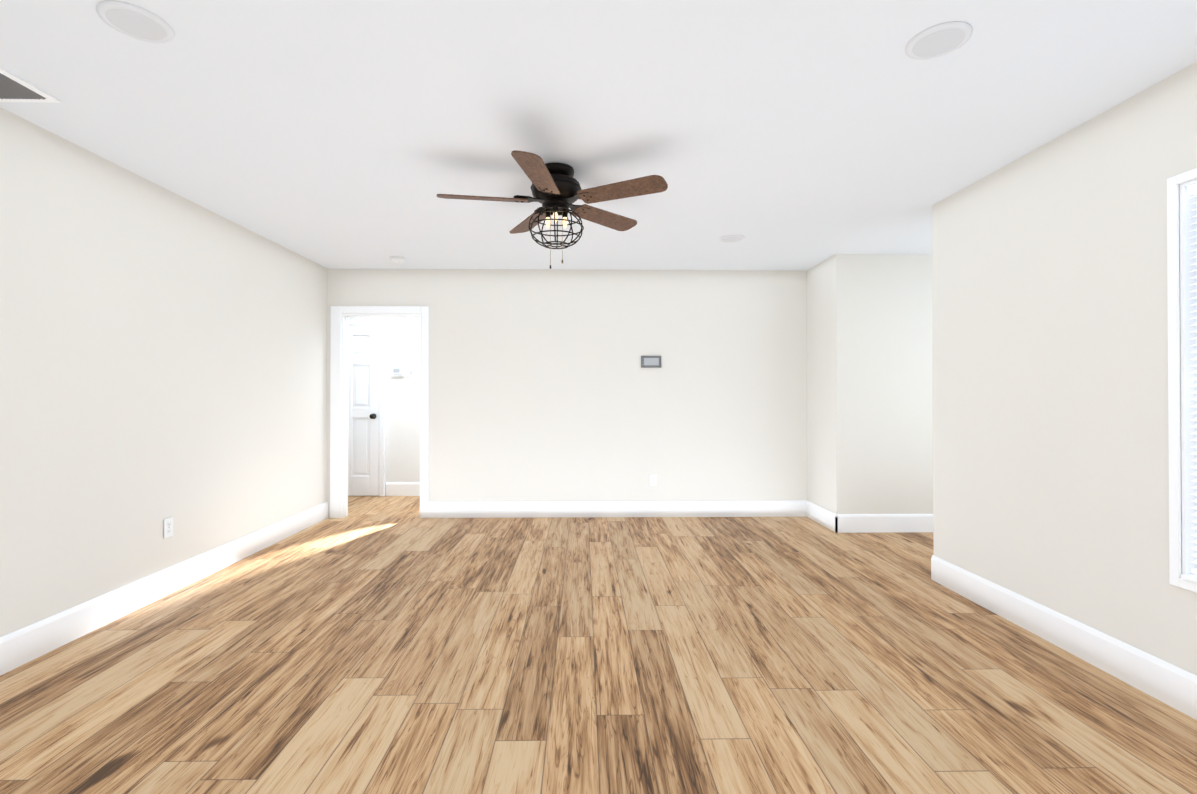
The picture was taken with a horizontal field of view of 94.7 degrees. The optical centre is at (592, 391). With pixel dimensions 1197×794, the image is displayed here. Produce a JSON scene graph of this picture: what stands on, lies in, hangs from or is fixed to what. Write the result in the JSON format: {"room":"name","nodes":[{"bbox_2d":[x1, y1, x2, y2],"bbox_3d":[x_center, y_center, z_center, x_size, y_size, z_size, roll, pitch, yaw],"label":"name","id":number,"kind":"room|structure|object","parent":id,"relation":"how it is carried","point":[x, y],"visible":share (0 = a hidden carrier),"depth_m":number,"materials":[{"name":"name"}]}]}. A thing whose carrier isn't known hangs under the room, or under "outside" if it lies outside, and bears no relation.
{"room":"empty living room","nodes":[
{"label":"empty living room","id":0,"kind":"room"},
{"bbox_2d":[0,107,326,636],"bbox_3d":[-2.607,-0.005,2.203,0.120,2.440,6.630,0,0,-1],"label":"wall","id":1,"kind":"structure","parent":0,"point":[163,353],"depth_m":3.07,"materials":[{"name":"paint"}]},
{"bbox_2d":[0,502,327,675],"bbox_3d":[-2.538,1.135,2.137,0.016,0.158,6.510,0,0,-1],"label":"baseboard","id":2,"kind":"structure","parent":1,"relation":"attached to","point":[25,645],"depth_m":3.06,"materials":[{"name":"white wood"}]},
{"bbox_2d":[164,517,172,538],"bbox_3d":[-2.560,0.822,3.334,0.008,0.116,0.072,0,0,-1],"label":"outlet","id":3,"kind":"object","parent":1,"relation":"attached to","point":[168,527],"visible":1,"depth_m":3.33,"materials":[{"name":"white plastic"}]},
{"bbox_2d":[348,317,419,495],"bbox_3d":[0.253,0.024,6.697,7.770,2.440,0.120,0,0,-1],"label":"wall","id":4,"kind":"structure","parent":0,"point":[402,429],"depth_m":6.59,"materials":[{"name":"paint"}]},
{"bbox_2d":[348,320,385,495],"bbox_3d":[-2.909,0.198,6.525,0.880,2.090,0.108,0,0,-1],"label":"hall door","id":5,"kind":"structure","parent":4,"relation":"in","point":[366,396],"depth_m":6.54,"materials":[{"name":"white wood"}]},
{"bbox_2d":[391,366,413,377],"bbox_3d":[-2.265,-0.236,6.580,0.271,0.140,0.029,0,0,-1],"label":"thermostat","id":6,"kind":"object","parent":4,"relation":"attached to","point":[398,371],"visible":1,"depth_m":6.57,"materials":[{"name":"white plastic"}]},
{"bbox_2d":[386,482,419,495],"bbox_3d":[0.839,1.165,6.631,6.600,0.158,0.016,0,0,-1],"label":"baseboard","id":7,"kind":"structure","parent":4,"relation":"attached to","point":[402,488],"depth_m":6.57,"materials":[{"name":"white wood"}]},
{"bbox_2d":[326,269,806,517],"bbox_3d":[-0.237,0.016,5.498,4.730,2.440,0.120,0,0,-1],"label":"wall","id":8,"kind":"structure","parent":0,"point":[544,385],"depth_m":5.45,"materials":[{"name":"paint"}]},
{"bbox_2d":[330,306,428,517],"bbox_3d":[-2.084,0.201,5.466,0.955,2.070,0.152,0,0,-1],"label":"trim","id":9,"kind":"structure","parent":8,"relation":"attached to","point":[340,315],"depth_m":5.40,"materials":[{"name":"white wood"}]},
{"bbox_2d":[428,500,806,517],"bbox_3d":[0.262,1.157,5.431,3.735,0.158,0.016,0,0,-1],"label":"baseboard","id":10,"kind":"structure","parent":8,"relation":"attached to","point":[547,509],"depth_m":5.42,"materials":[{"name":"white wood"}]},
{"bbox_2d":[641,356,660,367],"bbox_3d":[0.579,-0.294,5.444,0.200,0.116,0.016,0,0,-1],"label":"control panel","id":11,"kind":"object","parent":8,"relation":"attached to","point":[650,361],"visible":1,"depth_m":5.44,"materials":[{"name":"grey plastic"}]},
{"bbox_2d":[650,474,656,485],"bbox_3d":[0.599,0.876,5.440,0.072,0.116,0.008,0,0,-1],"label":"outlet","id":12,"kind":"object","parent":8,"relation":"attached to","point":[653,479],"visible":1,"depth_m":5.44,"materials":[{"name":"white plastic"}]},
{"bbox_2d":[0,496,1196,793],"bbox_3d":[0.379,1.268,2.780,7.890,0.100,7.940,0,0,-1],"label":"floor","id":13,"kind":"structure","parent":0,"point":[382,644],"depth_m":2.32,"materials":[{"name":"brown wood"}]},
{"bbox_2d":[0,0,1196,269],"bbox_3d":[0.379,-1.282,2.797,7.890,0.120,7.940,0,0,-1],"label":"ceiling","id":14,"kind":"structure","parent":0,"point":[362,134],"depth_m":2.39,"materials":[{"name":"paint"}]},
{"bbox_2d":[0,67,60,102],"bbox_3d":[-2.373,-1.219,2.143,0.275,0.011,0.355,0,0,-1],"label":"ceiling vent","id":15,"kind":"object","parent":14,"relation":"in","point":[14,88],"visible":1,"depth_m":2.24,"materials":[{"name":"white metal"}]},
{"bbox_2d":[96,1,173,42],"bbox_3d":[-1.515,-1.222,1.834,0.200,0.010,0.200,0,0,-1],"label":"recessed light","id":16,"kind":"object","parent":14,"relation":"in","point":[135,22],"visible":1,"depth_m":1.82,"materials":[{"name":"white plastic"}]},
{"bbox_2d":[390,256,404,262],"bbox_3d":[-1.763,-1.186,4.990,0.132,0.040,0.132,0,0,-1],"label":"smoke detector","id":17,"kind":"object","parent":14,"relation":"attached to","point":[395,259],"visible":1,"depth_m":4.95,"materials":[{"name":"white plastic"}]},
{"bbox_2d":[437,150,667,268],"bbox_3d":[-0.228,-0.944,3.012,1.209,0.550,1.215,0,0,-1],"label":"ceiling fan","id":18,"kind":"object","parent":14,"relation":"hanging from","point":[556,190],"visible":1,"depth_m":2.95,"materials":[{"name":"brown wood"}]},
{"bbox_2d":[719,235,744,241],"bbox_3d":[1.098,-1.205,4.359,0.200,0.010,0.200,0,0,-1],"label":"recessed light","id":19,"kind":"object","parent":14,"relation":"in","point":[731,238],"visible":1,"depth_m":4.33,"materials":[{"name":"white plastic"}]},
{"bbox_2d":[905,22,972,59],"bbox_3d":[1.208,-1.221,1.930,0.200,0.010,0.200,0,0,-1],"label":"speaker","id":20,"kind":"object","parent":14,"relation":"in","point":[939,40],"visible":1,"depth_m":1.91,"materials":[{"name":"white plastic"}]},
{"bbox_2d":[807,254,932,513],"bbox_3d":[3.148,0.015,5.235,2.030,2.440,0.760,0,0,-1],"label":"wall bump-out","id":21,"kind":"object","parent":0,"point":[869,383],"visible":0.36,"depth_m":4.85,"materials":[{"name":"paint"}]},
{"bbox_2d":[806,501,837,532],"bbox_3d":[2.127,1.155,5.134,0.016,0.158,0.640,0,0,-1],"label":"baseboard","id":22,"kind":"structure","parent":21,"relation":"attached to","point":[821,515],"depth_m":5.11,"materials":[{"name":"white wood"}]},
{"bbox_2d":[835,514,932,532],"bbox_3d":[3.147,1.153,4.839,2.046,0.158,0.016,0,0,-1],"label":"baseboard","id":23,"kind":"structure","parent":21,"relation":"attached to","point":[862,523],"depth_m":4.82,"materials":[{"name":"white wood"}]},
{"bbox_2d":[932,62,1196,674],"bbox_3d":[2.319,-0.011,1.286,0.120,2.440,4.630,0,0,-1],"label":"wall","id":24,"kind":"structure","parent":0,"point":[1050,392],"depth_m":2.58,"materials":[{"name":"paint"}]},
{"bbox_2d":[931,555,1196,719],"bbox_3d":[2.251,1.130,1.277,0.016,0.158,4.630,0,0,-1],"label":"baseboard","id":25,"kind":"structure","parent":24,"relation":"attached to","point":[1169,684],"depth_m":2.51,"materials":[{"name":"white wood"}]},
{"bbox_2d":[1167,168,1196,592],"bbox_3d":[2.300,-0.045,1.498,0.132,1.572,1.287,0,0,-1],"label":"window","id":26,"kind":"structure","parent":24,"relation":"in","point":[1180,309],"depth_m":2.10,"materials":[{"name":"white plastic"}]},
{"bbox_2d":[1187,184,1196,574],"bbox_3d":[2.277,-0.050,1.498,0.046,1.463,1.183,0,0,-1],"label":"window blinds","id":27,"kind":"object","parent":26,"relation":"attached to","point":[1191,189],"visible":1,"depth_m":2.08,"materials":[{"name":"white plastic"}]}
]}

